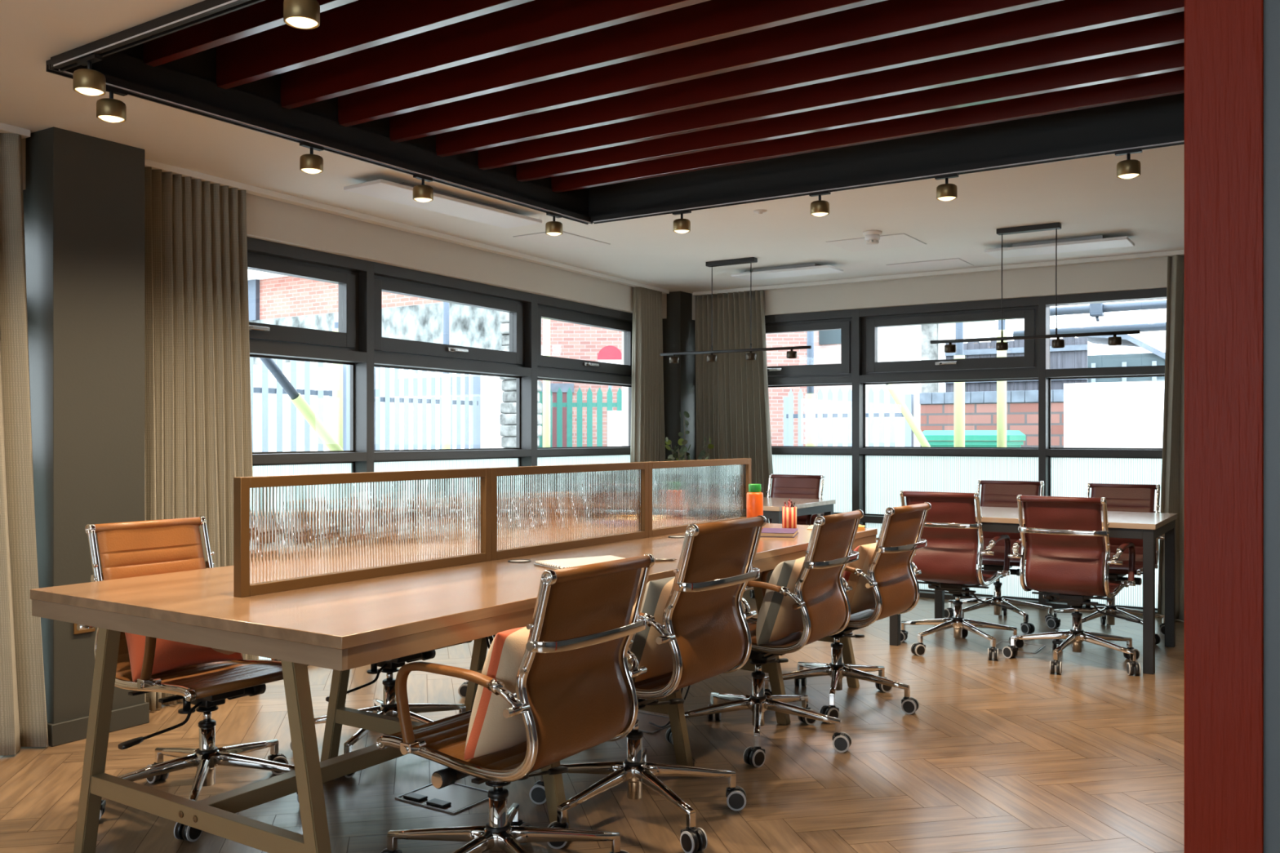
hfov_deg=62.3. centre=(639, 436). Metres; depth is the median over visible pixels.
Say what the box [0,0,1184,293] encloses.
ceiling
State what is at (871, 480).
window
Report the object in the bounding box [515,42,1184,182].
ceiling slat
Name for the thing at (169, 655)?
cushion
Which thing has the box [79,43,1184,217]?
trim
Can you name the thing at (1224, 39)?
post
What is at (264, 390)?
fence
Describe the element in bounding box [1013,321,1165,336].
tube
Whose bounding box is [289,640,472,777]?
office chair
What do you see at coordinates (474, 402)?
fence
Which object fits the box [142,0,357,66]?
ceiling slat
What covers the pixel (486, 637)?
cable
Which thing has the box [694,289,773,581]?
curtain
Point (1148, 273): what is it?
wall
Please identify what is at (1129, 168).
lamp
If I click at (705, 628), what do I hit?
office chair
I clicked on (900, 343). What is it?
house
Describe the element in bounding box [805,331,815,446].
scaffold pole
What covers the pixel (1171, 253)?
track
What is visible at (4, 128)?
track
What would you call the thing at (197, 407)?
curtain
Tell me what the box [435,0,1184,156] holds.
ceiling slat
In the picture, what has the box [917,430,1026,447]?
wheelie bin
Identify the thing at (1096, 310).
tube
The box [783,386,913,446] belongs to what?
fence
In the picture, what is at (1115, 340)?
pendant light
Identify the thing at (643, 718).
box
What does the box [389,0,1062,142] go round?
ceiling slat
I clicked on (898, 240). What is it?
ceiling hatch
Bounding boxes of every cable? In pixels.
[484,636,490,648]
[648,685,690,728]
[648,688,683,727]
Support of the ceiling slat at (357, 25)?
attached to the trim
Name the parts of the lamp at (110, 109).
stem, lamp shade, bulb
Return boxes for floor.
[0,586,1184,852]
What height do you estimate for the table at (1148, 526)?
0.761 m
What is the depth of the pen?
3.74 m
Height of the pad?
0.016 m
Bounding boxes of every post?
[342,364,350,450]
[1184,0,1263,852]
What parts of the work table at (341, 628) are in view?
leg, leg, leg, leg, leg, leg, leg, leg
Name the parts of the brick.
door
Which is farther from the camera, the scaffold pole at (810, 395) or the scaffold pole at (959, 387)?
the scaffold pole at (810, 395)
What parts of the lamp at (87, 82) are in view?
stem, lamp shade, bulb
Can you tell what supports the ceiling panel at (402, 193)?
attached to the ceiling
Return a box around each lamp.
[72,53,106,96]
[96,85,127,122]
[283,0,319,29]
[299,142,323,173]
[413,173,433,202]
[545,212,562,235]
[672,209,691,233]
[808,191,831,216]
[934,173,958,200]
[1115,148,1142,178]
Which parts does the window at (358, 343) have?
handle, reeded pane, reeded pane, reeded pane, handle, reeded pane, handle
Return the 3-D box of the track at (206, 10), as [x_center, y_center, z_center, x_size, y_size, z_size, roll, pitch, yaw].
[-0.309,-1.183,2.355,3.700,0.034,0.041,0,0,33]
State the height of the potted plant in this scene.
1.397 m
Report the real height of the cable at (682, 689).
0.598 m
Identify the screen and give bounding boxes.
[233,457,751,597]
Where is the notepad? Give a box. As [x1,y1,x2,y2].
[857,524,865,530]
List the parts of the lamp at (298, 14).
bulb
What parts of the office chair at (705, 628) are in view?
swivel plate, rail, height lever, rail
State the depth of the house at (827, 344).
14.96 m
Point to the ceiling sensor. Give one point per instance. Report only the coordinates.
(759, 211)
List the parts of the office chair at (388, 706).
height lever, swivel plate, tension knob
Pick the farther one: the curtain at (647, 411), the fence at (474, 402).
the fence at (474, 402)
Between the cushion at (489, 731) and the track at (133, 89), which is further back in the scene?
the track at (133, 89)
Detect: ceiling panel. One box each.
[343,178,542,228]
[731,262,843,280]
[984,235,1134,258]
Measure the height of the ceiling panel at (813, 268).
0.052 m
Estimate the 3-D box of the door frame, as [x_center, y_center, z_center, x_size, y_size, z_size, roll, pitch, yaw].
[0.941,0.000,1.483,0.113,2.400,0.088,0,0,33]
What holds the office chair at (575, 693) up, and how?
on the floor
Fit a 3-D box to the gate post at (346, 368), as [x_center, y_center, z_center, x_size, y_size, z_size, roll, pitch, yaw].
[-2.765,0.250,10.352,0.080,2.000,0.320,0,0,33]
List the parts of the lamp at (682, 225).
lamp shade, bulb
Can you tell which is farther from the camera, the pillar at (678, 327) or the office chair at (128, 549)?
the pillar at (678, 327)
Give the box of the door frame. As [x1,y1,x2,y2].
[1263,0,1279,852]
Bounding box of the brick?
[538,318,806,447]
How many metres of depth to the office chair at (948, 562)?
5.76 m
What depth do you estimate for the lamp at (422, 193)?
4.73 m
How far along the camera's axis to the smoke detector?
6.19 m
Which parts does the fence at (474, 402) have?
fence post, fence rail, fence post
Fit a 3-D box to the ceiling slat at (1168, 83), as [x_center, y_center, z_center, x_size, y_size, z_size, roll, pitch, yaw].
[1.298,-1.388,4.441,4.200,0.200,0.038,0,0,33]
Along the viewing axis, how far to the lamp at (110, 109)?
3.52 m
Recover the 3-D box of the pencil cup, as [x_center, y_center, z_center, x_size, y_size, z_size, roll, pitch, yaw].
[0.723,0.392,5.123,0.070,0.100,0.070,0,0,33]
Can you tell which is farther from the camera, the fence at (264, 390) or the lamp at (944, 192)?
the fence at (264, 390)
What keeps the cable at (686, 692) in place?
hanging from the work table at (341, 628)
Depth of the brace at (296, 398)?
7.58 m
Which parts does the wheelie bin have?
bin lid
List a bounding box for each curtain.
[0,133,48,755]
[144,166,258,711]
[630,286,665,462]
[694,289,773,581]
[1157,254,1184,621]
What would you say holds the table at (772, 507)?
on the floor
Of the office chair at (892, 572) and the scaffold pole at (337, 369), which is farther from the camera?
the scaffold pole at (337, 369)
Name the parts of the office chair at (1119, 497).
rail, tension knob, rail, armrest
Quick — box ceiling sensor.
[753,208,766,213]
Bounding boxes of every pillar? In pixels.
[22,126,149,746]
[662,291,695,460]
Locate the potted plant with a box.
[664,411,714,461]
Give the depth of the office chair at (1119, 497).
6.58 m
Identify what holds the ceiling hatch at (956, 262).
attached to the ceiling
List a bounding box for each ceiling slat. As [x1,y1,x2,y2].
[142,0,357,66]
[216,0,533,88]
[280,0,709,109]
[337,0,885,126]
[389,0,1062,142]
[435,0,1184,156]
[478,11,1184,169]
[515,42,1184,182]
[551,69,1184,192]
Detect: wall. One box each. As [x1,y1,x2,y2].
[21,137,666,446]
[692,256,1167,319]
[919,389,1063,447]
[1063,380,1164,448]
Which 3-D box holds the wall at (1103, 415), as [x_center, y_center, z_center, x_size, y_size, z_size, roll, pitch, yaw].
[5.775,0.365,9.517,3.680,1.770,0.250,0,0,33]
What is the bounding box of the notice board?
[607,410,622,446]
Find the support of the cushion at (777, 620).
on the office chair at (820, 597)
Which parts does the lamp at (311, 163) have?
lamp shade, bulb, stem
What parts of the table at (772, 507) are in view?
frame rail, leg, frame rail, leg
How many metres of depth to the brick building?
12.62 m
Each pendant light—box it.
[660,257,811,363]
[930,222,1140,352]
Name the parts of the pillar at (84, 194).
baseboard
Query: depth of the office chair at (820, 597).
4.05 m
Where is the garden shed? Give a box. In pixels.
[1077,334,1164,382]
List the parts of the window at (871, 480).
handle, reeded pane, handle, reeded pane, reeded pane, reeded pane, reeded pane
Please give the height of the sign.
2.390 m
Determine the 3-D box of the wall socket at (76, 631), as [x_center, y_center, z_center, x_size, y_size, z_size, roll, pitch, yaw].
[-2.203,0.738,4.201,0.011,0.085,0.085,0,0,33]
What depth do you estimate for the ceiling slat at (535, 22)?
3.62 m
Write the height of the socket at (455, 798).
0.012 m
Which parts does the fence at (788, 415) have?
fence post, fence rail, fence post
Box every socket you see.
[73,623,95,634]
[395,782,488,814]
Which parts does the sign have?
sign plate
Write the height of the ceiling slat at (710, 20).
0.200 m
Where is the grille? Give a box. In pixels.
[866,240,879,244]
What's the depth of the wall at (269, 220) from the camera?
6.21 m
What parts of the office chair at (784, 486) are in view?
rail, armrest, rail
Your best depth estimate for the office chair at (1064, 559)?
5.39 m
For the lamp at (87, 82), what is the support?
attached to the track at (206, 10)
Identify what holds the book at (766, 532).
on the work table at (341, 628)
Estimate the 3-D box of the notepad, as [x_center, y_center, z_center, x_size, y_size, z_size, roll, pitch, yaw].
[1.004,0.434,5.040,0.130,0.016,0.090,0,0,13]
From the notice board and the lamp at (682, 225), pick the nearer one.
the lamp at (682, 225)
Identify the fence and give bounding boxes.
[249,356,332,452]
[373,366,479,449]
[537,386,622,447]
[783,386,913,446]
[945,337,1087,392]
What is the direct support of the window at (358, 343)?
in the wall at (269, 220)
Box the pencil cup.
[782,506,796,528]
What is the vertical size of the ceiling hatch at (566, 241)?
0.014 m
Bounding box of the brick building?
[247,269,542,452]
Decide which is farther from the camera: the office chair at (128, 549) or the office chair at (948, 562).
the office chair at (948, 562)
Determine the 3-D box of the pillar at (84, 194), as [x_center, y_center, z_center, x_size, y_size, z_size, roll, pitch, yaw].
[-2.366,0.000,4.387,0.482,2.400,0.409,0,0,32]
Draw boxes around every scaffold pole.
[332,322,342,448]
[441,302,450,448]
[542,318,550,447]
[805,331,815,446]
[954,322,964,447]
[996,320,1006,447]
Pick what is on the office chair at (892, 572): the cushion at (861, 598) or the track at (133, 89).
the cushion at (861, 598)
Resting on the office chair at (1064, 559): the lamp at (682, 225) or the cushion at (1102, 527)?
the cushion at (1102, 527)
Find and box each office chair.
[76,515,298,841]
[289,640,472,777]
[376,553,654,852]
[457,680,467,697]
[528,515,766,852]
[665,509,863,767]
[746,474,824,598]
[764,502,931,718]
[899,490,1024,660]
[944,480,1053,634]
[1002,494,1141,675]
[1046,482,1164,644]
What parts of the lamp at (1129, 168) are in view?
stem, lamp shade, bulb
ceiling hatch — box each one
[512,231,609,249]
[826,233,926,252]
[885,257,973,271]
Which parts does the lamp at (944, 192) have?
bulb, lamp shade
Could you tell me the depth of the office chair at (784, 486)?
7.81 m
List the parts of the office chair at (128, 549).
rail, armrest, height lever, swivel plate, rail, tension knob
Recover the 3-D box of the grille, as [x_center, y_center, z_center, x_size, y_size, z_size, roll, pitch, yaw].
[1.365,-1.138,6.220,0.072,0.020,0.072,0,0,33]
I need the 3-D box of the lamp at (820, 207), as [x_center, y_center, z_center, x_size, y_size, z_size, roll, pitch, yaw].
[0.861,-1.110,5.068,0.090,0.112,0.090,0,0,-14]
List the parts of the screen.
screen frame, reeded pane, reeded pane, screen frame, reeded pane, screen frame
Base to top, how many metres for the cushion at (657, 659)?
0.317 m
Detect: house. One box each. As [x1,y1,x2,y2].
[813,329,852,446]
[865,320,995,446]
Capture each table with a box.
[30,523,877,852]
[763,497,835,573]
[889,506,1177,674]
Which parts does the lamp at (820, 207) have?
lamp shade, bulb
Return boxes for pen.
[654,558,676,561]
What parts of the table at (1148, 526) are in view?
leg, leg, frame rail, leg, frame rail, leg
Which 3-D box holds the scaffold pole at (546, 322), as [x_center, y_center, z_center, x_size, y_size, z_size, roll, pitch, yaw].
[-0.879,-0.575,9.964,0.072,3.650,0.072,0,0,33]
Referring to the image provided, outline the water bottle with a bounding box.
[746,484,763,528]
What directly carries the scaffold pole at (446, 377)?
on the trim
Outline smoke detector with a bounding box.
[862,230,882,244]
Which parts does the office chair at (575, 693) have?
armrest, tension knob, rail, swivel plate, height lever, rail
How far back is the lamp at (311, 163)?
4.21 m
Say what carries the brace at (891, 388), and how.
on the trim
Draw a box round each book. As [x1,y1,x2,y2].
[760,528,798,537]
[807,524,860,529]
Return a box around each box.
[636,711,670,733]
[990,640,1045,653]
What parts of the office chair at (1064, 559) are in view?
armrest, rail, tension knob, swivel plate, height lever, rail, armrest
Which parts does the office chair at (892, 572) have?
armrest, height lever, rail, rail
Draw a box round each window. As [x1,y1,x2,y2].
[246,236,632,666]
[695,287,1166,613]
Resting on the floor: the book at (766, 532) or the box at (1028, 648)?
the box at (1028, 648)
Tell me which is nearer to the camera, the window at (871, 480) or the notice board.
the window at (871, 480)
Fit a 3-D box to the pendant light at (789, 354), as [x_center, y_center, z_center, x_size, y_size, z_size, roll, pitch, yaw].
[0.630,-0.857,7.205,1.150,0.686,0.068,0,0,33]
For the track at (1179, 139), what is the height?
0.034 m
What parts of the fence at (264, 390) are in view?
fence rail, fence post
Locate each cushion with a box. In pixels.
[124,632,243,681]
[464,626,529,759]
[626,576,675,683]
[755,556,804,644]
[842,542,876,614]
[1102,527,1104,588]
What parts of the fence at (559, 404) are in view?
fence rail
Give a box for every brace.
[259,357,343,450]
[885,384,930,446]
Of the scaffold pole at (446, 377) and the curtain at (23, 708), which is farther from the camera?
the scaffold pole at (446, 377)
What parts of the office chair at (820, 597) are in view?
armrest, armrest, height lever, rail, rail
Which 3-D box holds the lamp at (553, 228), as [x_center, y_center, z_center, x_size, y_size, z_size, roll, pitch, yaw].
[-0.451,-1.110,5.558,0.090,0.112,0.090,0,0,-14]
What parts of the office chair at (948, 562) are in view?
rail, tension knob, swivel plate, rail, height lever, armrest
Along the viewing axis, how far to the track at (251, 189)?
5.81 m
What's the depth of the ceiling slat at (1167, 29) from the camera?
4.03 m
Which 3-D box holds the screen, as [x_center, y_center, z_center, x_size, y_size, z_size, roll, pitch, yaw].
[-0.274,0.278,4.178,0.032,0.329,3.036,0,0,33]
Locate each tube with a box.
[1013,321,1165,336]
[1049,299,1166,321]
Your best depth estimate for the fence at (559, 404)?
12.47 m
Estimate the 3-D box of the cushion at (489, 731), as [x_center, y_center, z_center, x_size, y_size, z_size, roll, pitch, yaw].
[-0.264,0.621,2.681,0.191,0.317,0.400,0,0,35]
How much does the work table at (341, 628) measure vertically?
0.762 m
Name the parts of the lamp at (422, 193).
lamp shade, bulb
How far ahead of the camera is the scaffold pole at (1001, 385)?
8.96 m
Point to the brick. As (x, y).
(567, 340)
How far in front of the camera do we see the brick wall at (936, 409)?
11.77 m
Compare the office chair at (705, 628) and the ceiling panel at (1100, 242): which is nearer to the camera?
the office chair at (705, 628)
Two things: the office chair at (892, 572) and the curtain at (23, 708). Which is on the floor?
the office chair at (892, 572)
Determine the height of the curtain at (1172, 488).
2.364 m
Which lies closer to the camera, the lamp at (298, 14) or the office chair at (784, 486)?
the lamp at (298, 14)
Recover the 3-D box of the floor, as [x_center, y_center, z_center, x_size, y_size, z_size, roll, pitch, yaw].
[0.392,1.260,2.876,7.300,0.120,10.440,0,0,33]
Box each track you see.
[0,122,30,138]
[45,59,592,224]
[50,0,264,71]
[144,158,669,293]
[590,133,1184,223]
[693,249,1184,295]
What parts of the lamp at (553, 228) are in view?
lamp shade, bulb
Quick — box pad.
[533,555,624,569]
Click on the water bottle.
(754, 495)
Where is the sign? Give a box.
[597,345,622,390]
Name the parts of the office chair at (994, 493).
rail, tension knob, rail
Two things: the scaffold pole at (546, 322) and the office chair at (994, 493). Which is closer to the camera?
the office chair at (994, 493)

